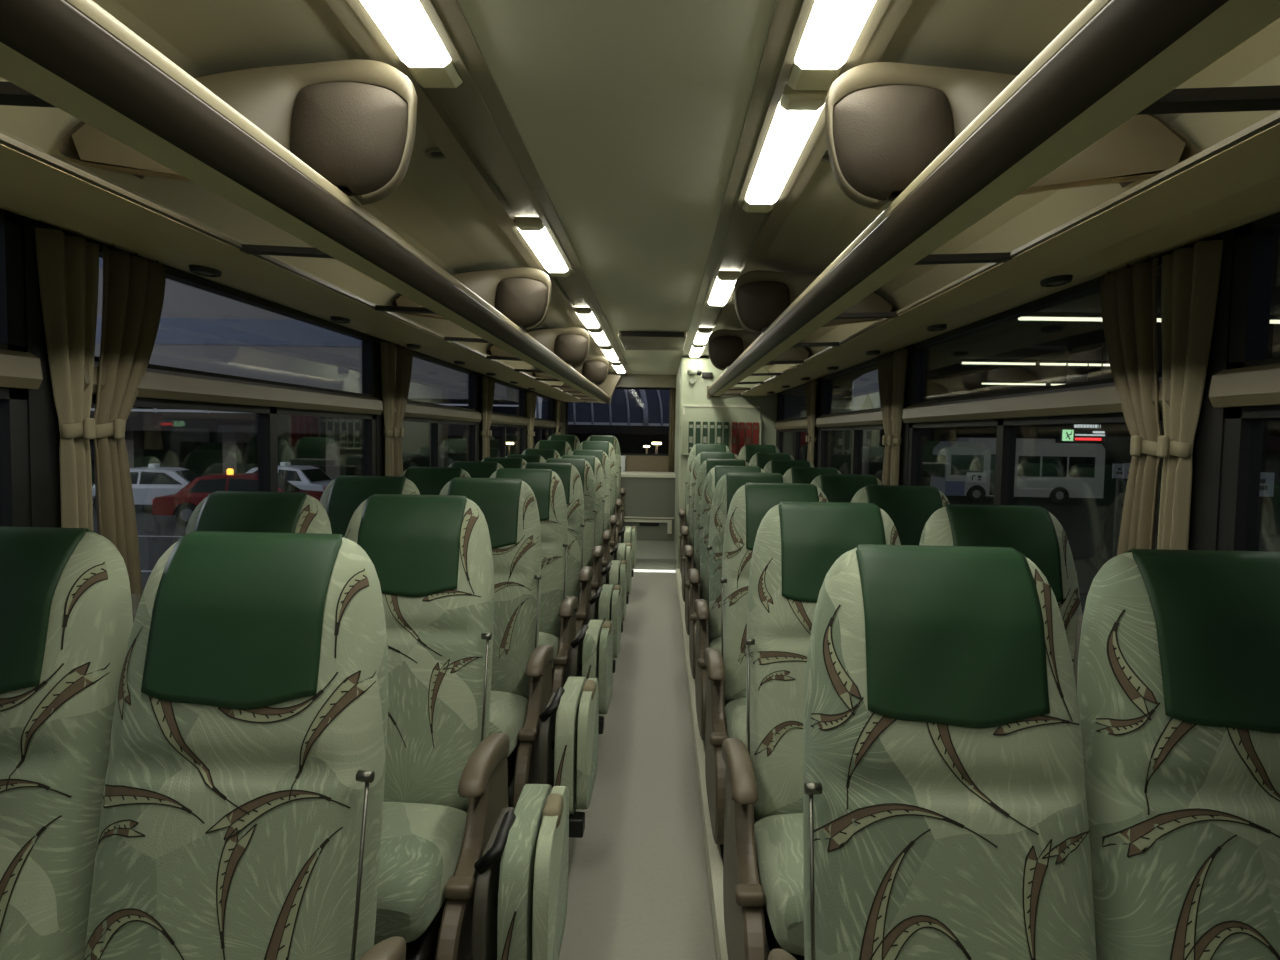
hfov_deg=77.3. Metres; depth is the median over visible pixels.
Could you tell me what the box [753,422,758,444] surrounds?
brochure
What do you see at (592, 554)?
seat
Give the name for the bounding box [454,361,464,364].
reading lamp
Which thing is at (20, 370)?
window
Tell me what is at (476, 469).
seat
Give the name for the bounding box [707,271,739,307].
recessed light
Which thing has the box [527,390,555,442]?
window
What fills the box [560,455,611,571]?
seat
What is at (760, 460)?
seat
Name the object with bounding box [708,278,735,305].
diffuser
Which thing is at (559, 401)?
curtain
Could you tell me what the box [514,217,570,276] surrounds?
recessed light
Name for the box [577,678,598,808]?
cushion
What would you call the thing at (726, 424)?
brochure
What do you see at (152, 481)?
taxi
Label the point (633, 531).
cushion
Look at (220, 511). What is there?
seat
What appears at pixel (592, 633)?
seat cushion
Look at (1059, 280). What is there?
reading lamp
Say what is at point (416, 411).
window
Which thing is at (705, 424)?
brochure
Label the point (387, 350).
curtain
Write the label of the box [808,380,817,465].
curtain
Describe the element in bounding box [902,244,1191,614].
window
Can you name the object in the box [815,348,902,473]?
window
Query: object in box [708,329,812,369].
housing
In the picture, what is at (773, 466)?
seat
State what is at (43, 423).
wall
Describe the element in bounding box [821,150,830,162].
ceiling speaker
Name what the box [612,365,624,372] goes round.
diffuser
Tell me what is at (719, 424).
brochure
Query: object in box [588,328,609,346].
recessed light
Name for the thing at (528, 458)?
seat
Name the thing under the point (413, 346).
reading lamp
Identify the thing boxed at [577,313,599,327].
diffuser
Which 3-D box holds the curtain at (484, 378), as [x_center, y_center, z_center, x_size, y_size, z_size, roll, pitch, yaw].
[-1.103,-0.213,5.678,0.059,1.050,0.152,1,3,1]
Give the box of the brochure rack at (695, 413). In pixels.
[681,404,761,455]
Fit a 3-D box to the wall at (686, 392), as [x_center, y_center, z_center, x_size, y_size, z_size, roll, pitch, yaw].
[0.869,-0.180,8.894,0.928,2.090,2.580,1,3,1]
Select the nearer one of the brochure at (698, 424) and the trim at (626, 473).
the brochure at (698, 424)
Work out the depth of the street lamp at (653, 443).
33.92 m
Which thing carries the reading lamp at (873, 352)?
attached to the luggage rack at (1117, 61)
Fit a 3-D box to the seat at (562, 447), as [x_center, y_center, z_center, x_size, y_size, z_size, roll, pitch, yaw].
[-0.869,0.184,7.566,0.416,1.114,0.752,1,3,1]
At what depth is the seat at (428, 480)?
3.70 m
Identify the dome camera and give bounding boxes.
[687,368,712,383]
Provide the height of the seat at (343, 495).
1.114 m
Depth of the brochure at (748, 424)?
7.53 m
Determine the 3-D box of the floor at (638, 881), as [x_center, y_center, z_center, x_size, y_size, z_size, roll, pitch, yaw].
[-0.043,1.189,3.424,0.630,0.060,9.100,1,3,1]
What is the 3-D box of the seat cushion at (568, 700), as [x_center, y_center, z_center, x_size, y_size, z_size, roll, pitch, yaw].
[-0.215,0.828,2.537,0.056,0.355,0.380,1,3,2]
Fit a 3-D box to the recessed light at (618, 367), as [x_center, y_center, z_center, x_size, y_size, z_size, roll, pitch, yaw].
[-0.239,-1.279,9.172,0.100,0.036,1.160,1,3,1]
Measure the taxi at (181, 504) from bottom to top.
1.580 m
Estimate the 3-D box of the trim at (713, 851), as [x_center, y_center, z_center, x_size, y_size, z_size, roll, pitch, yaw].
[0.250,1.134,3.263,0.038,0.078,8.800,1,3,1]
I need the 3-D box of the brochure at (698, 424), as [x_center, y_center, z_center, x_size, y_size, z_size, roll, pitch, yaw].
[0.547,-0.401,7.557,0.045,0.300,0.017,1,3,1]
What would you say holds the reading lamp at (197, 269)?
attached to the luggage rack at (74, 57)
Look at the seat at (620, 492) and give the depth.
8.55 m
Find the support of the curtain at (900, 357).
hanging from the luggage rack at (1117, 61)
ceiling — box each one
[0,0,611,388]
[325,0,913,375]
[706,0,1279,376]
[831,232,1279,397]
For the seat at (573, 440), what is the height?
1.114 m
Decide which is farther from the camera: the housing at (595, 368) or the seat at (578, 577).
the housing at (595, 368)
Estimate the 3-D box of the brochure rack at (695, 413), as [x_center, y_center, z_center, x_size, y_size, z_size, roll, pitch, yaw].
[0.765,-0.472,7.549,0.750,0.480,0.062,1,3,1]
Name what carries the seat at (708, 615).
on the floor at (721, 845)
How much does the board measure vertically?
2.673 m
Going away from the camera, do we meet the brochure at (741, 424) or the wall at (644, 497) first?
the brochure at (741, 424)
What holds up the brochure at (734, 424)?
in the brochure rack at (695, 413)
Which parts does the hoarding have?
post, panel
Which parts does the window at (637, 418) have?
handrail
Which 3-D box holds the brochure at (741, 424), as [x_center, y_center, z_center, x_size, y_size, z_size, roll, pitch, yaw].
[0.959,-0.394,7.547,0.052,0.300,0.017,1,3,1]
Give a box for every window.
[0,209,42,526]
[69,232,382,491]
[89,257,518,482]
[386,341,481,466]
[481,374,528,460]
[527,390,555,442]
[533,382,884,481]
[555,399,562,434]
[565,387,669,455]
[775,379,817,466]
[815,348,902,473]
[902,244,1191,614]
[1209,213,1279,550]
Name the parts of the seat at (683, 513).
armrest, panel, backrest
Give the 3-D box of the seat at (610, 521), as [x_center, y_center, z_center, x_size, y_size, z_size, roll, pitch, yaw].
[-0.434,0.308,6.735,0.483,1.114,0.752,1,3,1]
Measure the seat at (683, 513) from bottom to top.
1.114 m
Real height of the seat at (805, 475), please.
1.114 m
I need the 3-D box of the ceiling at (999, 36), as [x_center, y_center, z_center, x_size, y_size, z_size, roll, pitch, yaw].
[0.902,-0.859,4.487,0.812,0.410,11.500,1,3,1]
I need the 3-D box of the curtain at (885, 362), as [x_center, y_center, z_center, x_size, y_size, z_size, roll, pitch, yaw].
[1.161,-0.079,3.824,0.057,1.066,0.278,1,3,1]
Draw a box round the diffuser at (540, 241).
[518,227,567,272]
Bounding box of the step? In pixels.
[635,540,676,570]
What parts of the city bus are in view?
door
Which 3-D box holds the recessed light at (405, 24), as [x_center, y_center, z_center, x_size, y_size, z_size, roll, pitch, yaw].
[-0.448,-0.828,1.093,0.100,0.036,1.270,1,3,1]
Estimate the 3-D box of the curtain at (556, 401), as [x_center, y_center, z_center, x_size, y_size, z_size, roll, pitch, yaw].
[-1.000,-0.433,9.631,0.059,1.050,0.152,1,3,1]
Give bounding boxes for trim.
[608,373,675,387]
[621,471,674,477]
[624,516,673,533]
[626,456,668,471]
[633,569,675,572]
[636,558,676,560]
[639,523,658,525]
[676,569,727,959]
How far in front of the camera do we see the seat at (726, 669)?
2.78 m
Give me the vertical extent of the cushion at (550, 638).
0.198 m
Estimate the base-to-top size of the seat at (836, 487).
1.114 m
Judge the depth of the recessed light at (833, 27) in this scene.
1.50 m
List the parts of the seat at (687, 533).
armrest, panel, backrest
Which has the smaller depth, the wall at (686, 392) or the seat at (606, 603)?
the seat at (606, 603)
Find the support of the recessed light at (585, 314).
in the ceiling at (630, 115)
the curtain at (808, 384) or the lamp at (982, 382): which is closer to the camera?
the curtain at (808, 384)
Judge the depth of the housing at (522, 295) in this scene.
3.51 m
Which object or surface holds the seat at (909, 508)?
on the floor at (721, 845)
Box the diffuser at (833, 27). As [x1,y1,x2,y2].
[795,0,875,68]
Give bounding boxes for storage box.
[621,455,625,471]
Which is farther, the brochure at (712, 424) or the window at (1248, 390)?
the brochure at (712, 424)
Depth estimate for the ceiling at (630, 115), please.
2.01 m
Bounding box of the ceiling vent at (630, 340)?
[619,331,686,350]
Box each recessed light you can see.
[360,0,462,87]
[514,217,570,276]
[575,307,600,329]
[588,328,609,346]
[601,346,618,360]
[612,362,625,373]
[689,344,704,357]
[693,327,711,345]
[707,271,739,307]
[742,83,828,212]
[787,0,875,89]
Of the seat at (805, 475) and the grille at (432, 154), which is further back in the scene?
the seat at (805, 475)
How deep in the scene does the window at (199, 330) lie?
34.14 m
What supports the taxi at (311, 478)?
on the ground
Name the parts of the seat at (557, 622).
backrest, recline handle, panel, armrest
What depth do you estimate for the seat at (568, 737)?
2.37 m
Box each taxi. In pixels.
[92,463,202,509]
[152,468,323,525]
[245,462,332,490]
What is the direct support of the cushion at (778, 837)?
on the seat at (796, 544)
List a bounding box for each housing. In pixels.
[58,59,416,204]
[389,267,550,330]
[486,327,589,367]
[531,355,608,385]
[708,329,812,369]
[734,270,898,334]
[825,62,1198,209]
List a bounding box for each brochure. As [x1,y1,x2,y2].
[688,421,693,452]
[695,422,700,444]
[702,422,707,443]
[709,422,714,443]
[716,422,721,443]
[723,422,728,446]
[731,422,737,453]
[738,422,744,453]
[746,422,751,443]
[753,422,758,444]
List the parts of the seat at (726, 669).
armrest, panel, recline handle, backrest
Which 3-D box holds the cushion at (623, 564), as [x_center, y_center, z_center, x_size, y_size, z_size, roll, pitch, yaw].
[-0.105,0.689,5.001,0.030,0.340,0.360,1,3,1]
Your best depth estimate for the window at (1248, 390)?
1.51 m
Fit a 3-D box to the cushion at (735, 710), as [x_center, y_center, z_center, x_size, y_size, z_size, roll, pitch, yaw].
[0.484,0.786,2.502,0.416,0.198,0.470,1,3,1]
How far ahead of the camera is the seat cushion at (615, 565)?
4.83 m
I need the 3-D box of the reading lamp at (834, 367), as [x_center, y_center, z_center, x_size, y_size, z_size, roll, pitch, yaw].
[1.048,-0.607,4.347,0.060,0.014,0.102,1,3,1]
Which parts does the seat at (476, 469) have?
backrest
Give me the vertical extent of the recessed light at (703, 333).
0.036 m
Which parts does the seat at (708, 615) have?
panel, recline handle, armrest, backrest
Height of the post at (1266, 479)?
2.452 m
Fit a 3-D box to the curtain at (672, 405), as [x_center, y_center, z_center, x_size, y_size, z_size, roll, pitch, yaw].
[0.410,-0.639,10.136,0.084,1.050,0.029,1,3,1]
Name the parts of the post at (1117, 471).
plate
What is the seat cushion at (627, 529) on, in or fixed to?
on the seat at (630, 533)
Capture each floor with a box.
[508,778,513,806]
[559,572,716,959]
[720,821,769,959]
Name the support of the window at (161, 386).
in the wall at (43, 423)
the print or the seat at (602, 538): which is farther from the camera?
the print
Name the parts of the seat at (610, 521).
backrest, panel, armrest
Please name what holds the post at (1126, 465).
on the ground
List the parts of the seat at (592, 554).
backrest, recline handle, panel, armrest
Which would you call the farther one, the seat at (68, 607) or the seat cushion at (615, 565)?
the seat cushion at (615, 565)
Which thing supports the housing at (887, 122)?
attached to the ceiling at (999, 36)
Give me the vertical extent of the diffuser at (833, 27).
0.035 m
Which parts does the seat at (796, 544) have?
armrest, panel, recline handle, seat frame, backrest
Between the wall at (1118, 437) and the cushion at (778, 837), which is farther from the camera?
the wall at (1118, 437)
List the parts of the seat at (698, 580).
recline handle, armrest, panel, backrest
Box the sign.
[1059,335,1105,441]
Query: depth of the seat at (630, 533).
6.72 m
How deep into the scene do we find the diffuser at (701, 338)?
6.09 m
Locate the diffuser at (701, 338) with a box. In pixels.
[694,332,711,344]
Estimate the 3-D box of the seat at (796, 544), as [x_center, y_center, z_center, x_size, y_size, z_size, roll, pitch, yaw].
[0.436,0.630,1.805,0.483,1.114,0.752,1,3,1]
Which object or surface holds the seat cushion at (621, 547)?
on the seat at (624, 550)
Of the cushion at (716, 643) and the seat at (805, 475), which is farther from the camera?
the seat at (805, 475)
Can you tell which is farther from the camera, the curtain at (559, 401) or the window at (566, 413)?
the window at (566, 413)
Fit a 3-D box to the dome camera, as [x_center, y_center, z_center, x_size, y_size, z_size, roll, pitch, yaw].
[0.564,-0.980,7.510,0.238,0.148,0.113,1,3,1]
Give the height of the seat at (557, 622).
1.114 m
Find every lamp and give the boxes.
[188,265,221,276]
[227,468,233,473]
[330,316,350,322]
[406,344,420,348]
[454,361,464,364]
[506,442,513,454]
[652,442,661,453]
[827,366,838,369]
[865,350,879,354]
[927,324,946,330]
[960,359,1036,364]
[981,381,1046,384]
[1018,312,1101,320]
[1038,360,1109,365]
[1040,275,1072,286]
[1050,382,1077,385]
[1157,314,1160,321]
[1270,315,1279,323]
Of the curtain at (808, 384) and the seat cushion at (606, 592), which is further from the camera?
the curtain at (808, 384)
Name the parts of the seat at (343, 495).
backrest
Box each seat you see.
[0,526,139,959]
[83,531,405,959]
[184,491,331,535]
[320,475,419,535]
[345,494,509,959]
[399,467,470,494]
[439,477,553,807]
[448,461,502,477]
[472,784,568,959]
[482,457,526,468]
[490,468,577,692]
[506,454,544,462]
[521,462,592,634]
[522,449,559,459]
[534,440,571,456]
[538,677,598,837]
[543,458,603,598]
[548,435,579,450]
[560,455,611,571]
[570,449,617,551]
[570,620,612,733]
[578,441,621,557]
[586,435,625,535]
[589,584,621,672]
[601,560,626,632]
[610,543,631,603]
[618,526,636,576]
[678,444,729,573]
[680,452,738,601]
[683,459,749,634]
[688,466,764,678]
[694,472,788,739]
[704,483,827,843]
[722,501,900,959]
[738,444,779,462]
[749,453,794,468]
[763,460,813,475]
[768,544,1096,959]
[783,467,841,483]
[811,474,882,501]
[851,485,949,544]
[919,504,1081,661]
[1073,549,1279,959]
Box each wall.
[0,208,560,527]
[555,376,676,540]
[621,477,674,540]
[674,357,776,568]
[776,211,1279,549]
[850,396,1163,480]
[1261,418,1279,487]
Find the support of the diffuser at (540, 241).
attached to the recessed light at (532, 229)
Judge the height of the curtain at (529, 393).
1.050 m
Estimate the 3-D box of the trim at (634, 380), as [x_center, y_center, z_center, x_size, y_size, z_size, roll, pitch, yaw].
[-0.282,-1.265,10.116,1.470,0.180,0.120,1,3,1]
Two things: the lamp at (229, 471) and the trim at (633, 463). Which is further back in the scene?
the lamp at (229, 471)
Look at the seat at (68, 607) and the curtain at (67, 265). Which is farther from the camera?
the curtain at (67, 265)
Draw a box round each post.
[1112,464,1123,557]
[1123,463,1129,479]
[1256,472,1274,550]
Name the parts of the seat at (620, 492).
backrest, panel, armrest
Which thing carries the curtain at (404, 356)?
hanging from the luggage rack at (74, 57)
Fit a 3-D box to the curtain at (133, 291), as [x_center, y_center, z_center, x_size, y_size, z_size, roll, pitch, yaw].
[-1.200,-0.010,1.905,0.057,1.066,0.278,1,3,1]
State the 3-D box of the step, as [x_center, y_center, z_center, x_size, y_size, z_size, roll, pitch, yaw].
[-0.374,0.829,8.702,1.512,0.175,1.460,1,3,1]
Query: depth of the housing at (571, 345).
5.46 m
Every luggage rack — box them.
[0,0,620,403]
[707,0,1279,397]
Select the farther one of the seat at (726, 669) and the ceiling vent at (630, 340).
the ceiling vent at (630, 340)
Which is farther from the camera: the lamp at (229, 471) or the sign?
the sign
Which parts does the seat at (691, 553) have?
armrest, panel, backrest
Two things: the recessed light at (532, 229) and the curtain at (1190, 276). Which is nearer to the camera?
the curtain at (1190, 276)
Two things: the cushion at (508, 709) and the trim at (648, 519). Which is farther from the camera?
the trim at (648, 519)
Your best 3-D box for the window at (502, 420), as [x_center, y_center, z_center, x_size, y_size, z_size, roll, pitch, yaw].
[-1.113,-0.366,6.621,0.075,0.880,1.860,1,3,1]
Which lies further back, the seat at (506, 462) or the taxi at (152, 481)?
the taxi at (152, 481)
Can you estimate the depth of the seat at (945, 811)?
1.15 m
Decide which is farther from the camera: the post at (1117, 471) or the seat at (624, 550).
the post at (1117, 471)
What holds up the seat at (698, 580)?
on the floor at (721, 845)
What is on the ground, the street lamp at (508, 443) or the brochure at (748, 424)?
the street lamp at (508, 443)
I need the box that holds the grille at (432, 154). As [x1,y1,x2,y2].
[430,152,444,156]
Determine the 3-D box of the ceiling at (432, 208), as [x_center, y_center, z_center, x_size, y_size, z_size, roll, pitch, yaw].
[-0.830,-0.890,4.530,0.812,0.410,11.500,1,3,1]
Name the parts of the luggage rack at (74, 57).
service panel, panel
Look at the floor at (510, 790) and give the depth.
2.84 m
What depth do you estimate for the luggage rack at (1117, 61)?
1.23 m
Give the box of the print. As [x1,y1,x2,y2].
[1260,479,1267,489]
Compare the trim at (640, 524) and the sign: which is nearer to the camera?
the trim at (640, 524)
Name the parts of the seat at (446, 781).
backrest, seat frame, recline handle, panel, armrest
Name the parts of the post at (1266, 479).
plate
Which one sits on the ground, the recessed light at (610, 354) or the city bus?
the city bus
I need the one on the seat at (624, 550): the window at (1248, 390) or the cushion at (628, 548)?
the cushion at (628, 548)
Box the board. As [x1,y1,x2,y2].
[1071,357,1101,429]
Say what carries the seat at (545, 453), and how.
on the floor
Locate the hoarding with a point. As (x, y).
(865, 390)
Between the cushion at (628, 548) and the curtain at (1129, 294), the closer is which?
the curtain at (1129, 294)
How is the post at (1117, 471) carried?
on the ground
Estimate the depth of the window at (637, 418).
44.13 m
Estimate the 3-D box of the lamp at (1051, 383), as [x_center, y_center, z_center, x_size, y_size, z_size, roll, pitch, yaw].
[23.306,-5.034,41.996,3.500,0.195,0.120,1,3,1]
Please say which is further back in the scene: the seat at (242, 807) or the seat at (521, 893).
the seat at (521, 893)
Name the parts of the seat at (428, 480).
backrest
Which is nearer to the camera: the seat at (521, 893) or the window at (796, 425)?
the seat at (521, 893)
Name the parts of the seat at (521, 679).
backrest, seat frame, recline handle, panel, armrest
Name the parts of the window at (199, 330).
railing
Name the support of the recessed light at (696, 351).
in the ceiling at (630, 115)
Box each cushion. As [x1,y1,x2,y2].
[374,802,466,944]
[489,691,527,756]
[497,784,551,959]
[532,786,568,959]
[538,632,558,668]
[554,677,586,813]
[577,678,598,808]
[582,620,603,678]
[598,584,613,620]
[598,621,612,713]
[609,560,620,585]
[611,585,621,657]
[617,543,626,560]
[620,561,626,620]
[624,526,631,542]
[626,546,631,593]
[631,529,636,568]
[709,637,720,651]
[725,698,745,745]
[754,813,804,955]
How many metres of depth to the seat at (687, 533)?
6.07 m
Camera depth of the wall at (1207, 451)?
1.60 m
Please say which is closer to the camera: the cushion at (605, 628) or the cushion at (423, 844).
the cushion at (423, 844)
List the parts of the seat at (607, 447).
backrest, panel, armrest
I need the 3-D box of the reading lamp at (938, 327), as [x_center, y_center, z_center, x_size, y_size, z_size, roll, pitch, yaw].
[1.005,-0.515,2.710,0.060,0.014,0.102,1,3,1]
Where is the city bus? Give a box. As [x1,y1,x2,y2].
[930,437,1104,504]
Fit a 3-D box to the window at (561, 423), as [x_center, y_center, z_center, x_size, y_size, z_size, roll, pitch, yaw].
[-1.027,-0.551,9.940,0.075,0.880,0.590,1,3,1]
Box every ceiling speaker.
[425,147,445,159]
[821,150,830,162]
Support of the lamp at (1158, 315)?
hanging from the ceiling at (1015, 339)
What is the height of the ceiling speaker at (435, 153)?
0.026 m
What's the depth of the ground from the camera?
24.62 m
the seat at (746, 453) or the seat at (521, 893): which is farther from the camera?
the seat at (746, 453)
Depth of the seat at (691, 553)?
5.25 m
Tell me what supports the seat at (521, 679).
on the floor at (510, 790)
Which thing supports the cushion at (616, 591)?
on the seat at (606, 603)
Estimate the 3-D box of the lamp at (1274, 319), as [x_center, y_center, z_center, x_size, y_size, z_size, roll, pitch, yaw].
[15.719,-3.889,19.413,2.700,0.195,0.120,1,3,1]
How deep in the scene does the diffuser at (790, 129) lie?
2.08 m
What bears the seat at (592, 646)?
on the floor at (638, 881)
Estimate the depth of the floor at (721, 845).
2.43 m
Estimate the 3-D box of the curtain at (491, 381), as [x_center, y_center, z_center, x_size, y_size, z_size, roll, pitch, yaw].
[-1.098,-0.230,5.858,0.057,1.066,0.278,1,3,1]
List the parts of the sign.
green panel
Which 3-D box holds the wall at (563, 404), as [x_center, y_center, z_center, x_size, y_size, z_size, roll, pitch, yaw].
[0.160,-0.324,10.257,2.500,2.200,0.080,1,3,1]
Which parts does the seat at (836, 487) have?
backrest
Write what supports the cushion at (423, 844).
on the seat at (446, 781)
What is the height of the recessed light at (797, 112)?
0.036 m
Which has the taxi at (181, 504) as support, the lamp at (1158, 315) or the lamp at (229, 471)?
the lamp at (229, 471)
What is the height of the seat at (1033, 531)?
1.114 m
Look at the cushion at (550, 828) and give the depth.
1.66 m
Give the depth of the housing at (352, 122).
1.57 m
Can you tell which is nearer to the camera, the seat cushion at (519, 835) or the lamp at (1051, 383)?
the seat cushion at (519, 835)
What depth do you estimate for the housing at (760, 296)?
3.48 m
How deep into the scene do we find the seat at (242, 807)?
1.17 m
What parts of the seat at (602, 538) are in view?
backrest, panel, armrest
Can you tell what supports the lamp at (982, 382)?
hanging from the ceiling at (1015, 339)
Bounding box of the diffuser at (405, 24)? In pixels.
[360,0,450,66]
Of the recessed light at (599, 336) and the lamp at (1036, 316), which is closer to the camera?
the recessed light at (599, 336)
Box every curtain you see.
[35,227,98,530]
[93,245,165,599]
[380,342,396,475]
[393,344,412,475]
[480,375,488,459]
[486,377,494,456]
[527,391,532,448]
[531,391,536,448]
[555,400,558,434]
[558,401,560,434]
[668,388,675,470]
[805,381,810,460]
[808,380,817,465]
[878,351,892,484]
[888,349,907,484]
[1100,256,1160,554]
[1156,240,1223,549]
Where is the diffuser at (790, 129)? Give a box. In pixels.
[745,105,822,203]
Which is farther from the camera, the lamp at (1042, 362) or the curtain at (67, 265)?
the lamp at (1042, 362)
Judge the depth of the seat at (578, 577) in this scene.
4.43 m
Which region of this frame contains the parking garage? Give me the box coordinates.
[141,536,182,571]
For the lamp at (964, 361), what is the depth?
31.00 m
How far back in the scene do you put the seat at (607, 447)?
7.73 m
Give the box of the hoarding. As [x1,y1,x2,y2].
[852,369,880,474]
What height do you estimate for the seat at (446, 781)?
1.114 m
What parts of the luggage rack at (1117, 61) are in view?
panel, service panel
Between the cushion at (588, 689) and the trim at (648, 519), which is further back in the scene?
the trim at (648, 519)
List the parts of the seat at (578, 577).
backrest, recline handle, panel, armrest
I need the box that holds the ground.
[92,477,1279,608]
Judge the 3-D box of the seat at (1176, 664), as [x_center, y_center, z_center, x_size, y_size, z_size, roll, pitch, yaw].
[0.879,0.683,0.983,0.416,1.114,0.752,1,3,1]
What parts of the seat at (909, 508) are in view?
backrest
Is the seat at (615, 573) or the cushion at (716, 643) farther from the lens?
the seat at (615, 573)
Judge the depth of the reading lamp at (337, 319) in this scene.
2.73 m
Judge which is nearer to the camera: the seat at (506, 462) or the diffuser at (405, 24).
the diffuser at (405, 24)
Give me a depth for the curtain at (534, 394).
7.74 m
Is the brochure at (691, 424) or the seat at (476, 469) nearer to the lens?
the seat at (476, 469)
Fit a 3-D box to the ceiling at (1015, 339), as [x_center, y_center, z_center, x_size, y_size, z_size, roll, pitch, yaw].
[33.408,-4.165,26.453,54.500,0.150,95.000,1,3,1]
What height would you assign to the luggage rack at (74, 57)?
0.364 m

